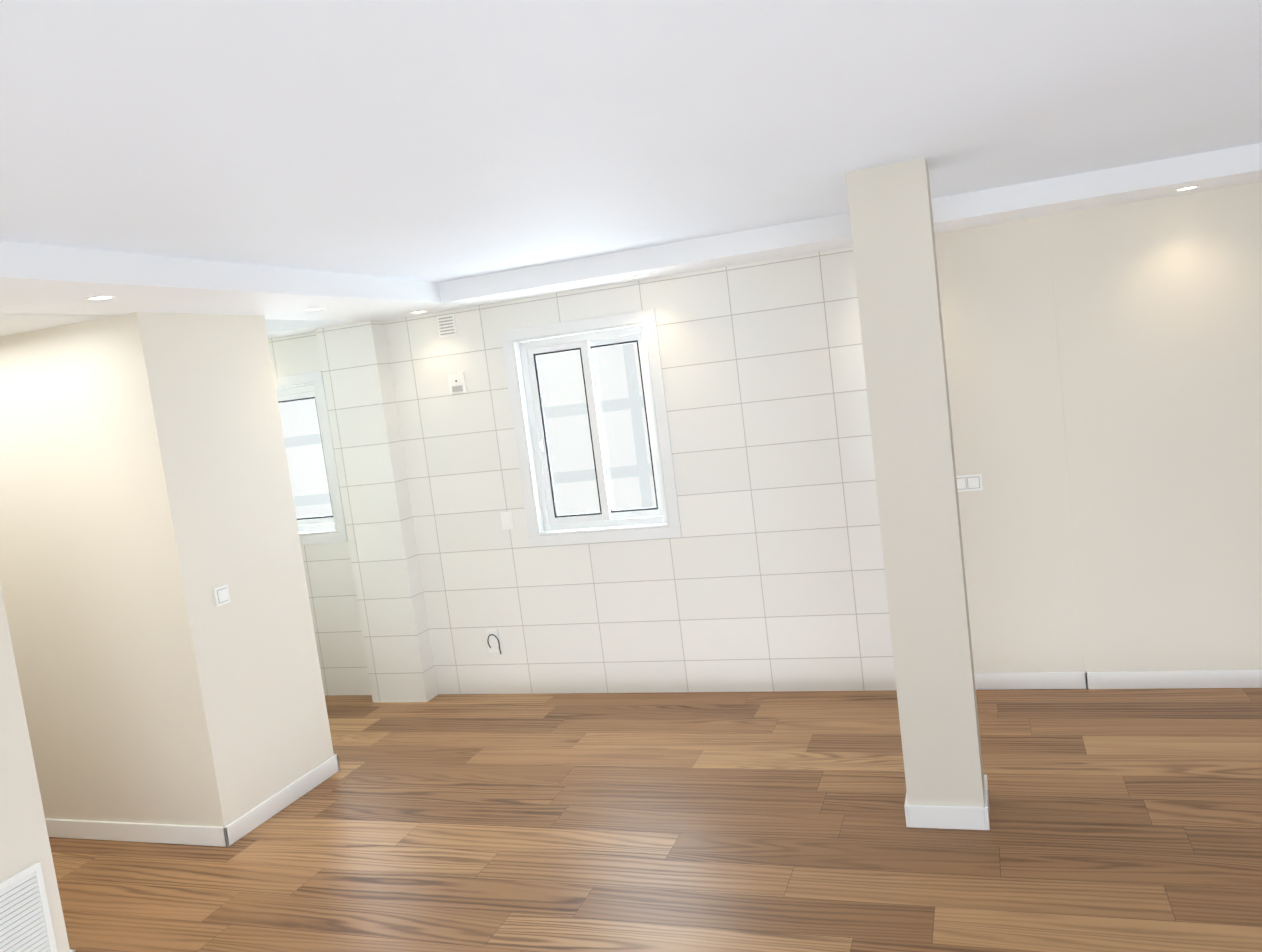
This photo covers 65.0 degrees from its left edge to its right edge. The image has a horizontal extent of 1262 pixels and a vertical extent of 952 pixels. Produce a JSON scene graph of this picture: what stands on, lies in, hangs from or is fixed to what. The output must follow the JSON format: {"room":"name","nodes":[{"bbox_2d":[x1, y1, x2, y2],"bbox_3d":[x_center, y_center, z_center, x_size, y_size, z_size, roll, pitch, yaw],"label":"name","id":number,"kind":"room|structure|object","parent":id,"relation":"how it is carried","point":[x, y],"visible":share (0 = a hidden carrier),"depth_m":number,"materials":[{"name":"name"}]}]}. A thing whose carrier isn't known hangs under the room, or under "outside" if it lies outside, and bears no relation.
{"room":"empty living room","nodes":[
{"label":"empty living room","id":0,"kind":"room"},
{"bbox_2d":[0,583,69,951],"bbox_3d":[-2.865,0.824,1.480,0.120,2.500,4.150,-5,6,20],"label":"wall","id":1,"kind":"structure","parent":0,"point":[24,841],"depth_m":3.39,"materials":[{"name":"white paint"}]},
{"bbox_2d":[0,862,56,951],"bbox_3d":[-2.065,1.522,3.332,0.013,0.350,0.240,-5,6,20],"label":"air vent","id":2,"kind":"object","parent":1,"relation":"in","point":[26,925],"visible":1,"depth_m":3.37,"materials":[{"name":"white plastic"}]},
{"bbox_2d":[0,314,111,336],"bbox_3d":[-3.391,-0.596,4.180,2.160,0.120,1.040,-5,6,20],"label":"ceiling","id":3,"kind":"structure","parent":0,"point":[10,324],"depth_m":4.17,"materials":[{"name":"white paint"}]},
{"bbox_2d":[0,241,478,320],"bbox_3d":[-2.342,-0.592,2.843,0.730,0.120,6.820,-5,6,20],"label":"ceiling soffit","id":4,"kind":"structure","parent":0,"point":[37,279],"depth_m":3.91,"materials":[{"name":"white paint"}]},
{"bbox_2d":[84,185,1199,313],"bbox_3d":[0.136,-0.825,2.732,8.614,0.004,5.094,-5,6,20],"label":"fittings","id":5,"kind":"object","parent":4,"relation":"attached to","point":[103,297],"visible":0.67,"depth_m":4.43,"materials":[{"name":"white paint"}]},
{"bbox_2d":[316,320,437,701],"bbox_3d":[-1.596,0.191,6.243,0.400,2.500,0.160,-5,6,20],"label":"tiled column","id":6,"kind":"structure","parent":0,"point":[362,412],"depth_m":6.17,"materials":[{"name":"white tile"}]},
{"bbox_2d":[500,511,514,529],"bbox_3d":[-0.752,0.271,6.020,0.080,0.110,0.013,-5,6,20],"label":"light switch","id":7,"kind":"object","parent":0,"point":[507,521],"depth_m":6.01,"materials":[{"name":"white plastic"}]},
{"bbox_2d":[268,246,895,694],"bbox_3d":[-0.945,0.111,6.235,5.540,2.500,0.308,-5,6,20],"label":"tiled wall","id":8,"kind":"structure","parent":0,"point":[766,572],"depth_m":5.65,"materials":[{"name":"white tile"}]},
{"bbox_2d":[274,371,347,544],"bbox_3d":[-2.451,-0.081,6.630,1.220,1.110,0.144,-5,6,20],"label":"kitchen window","id":9,"kind":"structure","parent":8,"relation":"in","point":[333,526],"depth_m":6.42,"materials":[{"name":"white plastic"}]},
{"bbox_2d":[436,314,456,337],"bbox_3d":[-1.111,-0.905,5.977,0.120,0.130,0.014,-5,6,20],"label":"air vent","id":10,"kind":"object","parent":8,"relation":"in","point":[446,324],"visible":1,"depth_m":5.97,"materials":[{"name":"white plastic"}]},
{"bbox_2d":[447,373,466,393],"bbox_3d":[-1.055,-0.561,6.005,0.110,0.120,0.017,-5,6,20],"label":"thermostat plate","id":11,"kind":"object","parent":8,"relation":"attached to","point":[457,382],"visible":1,"depth_m":6.00,"materials":[{"name":"white plastic"}]},
{"bbox_2d":[485,628,500,653],"bbox_3d":[-0.854,1.030,6.153,0.093,0.161,0.034,-5,6,20],"label":"pipe","id":12,"kind":"object","parent":8,"relation":"attached to","point":[492,636],"visible":0.98,"depth_m":6.16,"materials":[{"name":"white plastic"}]},
{"bbox_2d":[501,309,681,546],"bbox_3d":[-0.218,-0.262,5.826,0.960,1.300,0.144,-5,6,20],"label":"kitchen window","id":13,"kind":"structure","parent":8,"relation":"in","point":[644,336],"depth_m":5.83,"materials":[{"name":"white plastic"}]},
{"bbox_2d":[0,0,1261,282],"bbox_3d":[-0.498,-0.863,2.151,13.000,0.120,7.400,-5,6,20],"label":"ceiling","id":14,"kind":"structure","parent":0,"point":[434,140],"depth_m":2.44,"materials":[{"name":"white paint"}]},
{"bbox_2d":[265,319,363,338],"bbox_3d":[-2.586,-0.911,6.339,2.060,0.120,0.350,-5,6,20],"label":"ceiling soffit","id":15,"kind":"structure","parent":14,"relation":"attached to","point":[278,328],"depth_m":5.99,"materials":[{"name":"white paint"}]},
{"bbox_2d":[49,688,1261,951],"bbox_3d":[-0.164,1.698,2.454,13.000,0.080,7.500,-5,6,20],"label":"floor","id":16,"kind":"structure","parent":0,"point":[1125,820],"depth_m":4.00,"materials":[{"name":"brown wood"}]},
{"bbox_2d":[45,819,232,846],"bbox_3d":[-2.860,1.710,4.821,2.243,0.090,0.013,-5,6,20],"label":"baseboard","id":17,"kind":"structure","parent":16,"relation":"on","point":[59,828],"depth_m":4.60,"materials":[{"name":"white paint"}]},
{"bbox_2d":[0,312,333,826],"bbox_3d":[-3.793,0.546,5.418,4.180,2.500,0.810,-5,6,20],"label":"wall block","id":18,"kind":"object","parent":16,"relation":"on","point":[147,506],"visible":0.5,"depth_m":4.54,"materials":[{"name":"white paint"}]},
{"bbox_2d":[213,584,229,606],"bbox_3d":[-1.874,0.547,4.542,0.014,0.084,0.084,-5,6,20],"label":"light switch","id":19,"kind":"object","parent":18,"relation":"attached to","point":[221,595],"visible":1,"depth_m":4.53,"materials":[{"name":"white plastic"}]},
{"bbox_2d":[228,754,339,842],"bbox_3d":[-1.678,1.562,4.839,0.013,0.090,0.813,-5,6,20],"label":"baseboard","id":20,"kind":"structure","parent":16,"relation":"on","point":[251,819],"depth_m":4.79,"materials":[{"name":"white paint"}]},
{"bbox_2d":[845,158,983,806],"bbox_3d":[1.110,0.098,3.817,0.280,2.500,0.280,-5,6,20],"label":"column","id":21,"kind":"structure","parent":16,"relation":"on","point":[894,255],"depth_m":3.68,"materials":[{"name":"white paint"}]},
{"bbox_2d":[904,775,989,829],"bbox_3d":[1.258,1.288,3.936,0.306,0.090,0.306,-5,6,20],"label":"baseboard","id":22,"kind":"structure","parent":21,"relation":"attached to","point":[950,817],"depth_m":3.79,"materials":[{"name":"white paint"}]},
{"bbox_2d":[438,143,1261,304],"bbox_3d":[2.691,-1.366,4.356,7.830,0.120,0.500,-5,6,20],"label":"ceiling soffit","id":23,"kind":"structure","parent":0,"point":[1229,167],"depth_m":4.75,"materials":[{"name":"white paint"}]},
{"bbox_2d":[934,216,1261,689],"bbox_3d":[4.139,-0.334,4.394,5.310,2.500,0.320,-5,6,20],"label":"wall","id":24,"kind":"structure","parent":0,"point":[997,299],"depth_m":5.04,"materials":[{"name":"beige paint"}]},
{"bbox_2d":[956,474,982,491],"bbox_3d":[1.738,0.037,5.128,0.150,0.084,0.014,-5,6,20],"label":"light switch","id":25,"kind":"object","parent":24,"relation":"attached to","point":[972,482],"visible":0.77,"depth_m":5.12,"materials":[{"name":"white plastic"}]},
{"bbox_2d":[1048,181,1261,671],"bbox_3d":[4.568,-0.372,4.246,5.000,2.500,0.307,-5,6,20],"label":"wall","id":26,"kind":"structure","parent":0,"point":[1158,305],"depth_m":4.80,"materials":[{"name":"beige paint"}]},
{"label":"outside","id":27,"kind":"structure","parent":0,"visible":0},
{"bbox_2d":[278,342,656,517],"bbox_3d":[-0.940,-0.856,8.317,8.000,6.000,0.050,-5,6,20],"label":"window glass","id":28,"kind":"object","parent":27,"point":[313,506],"depth_m":8.18,"materials":[{"name":"glass"}]}
]}

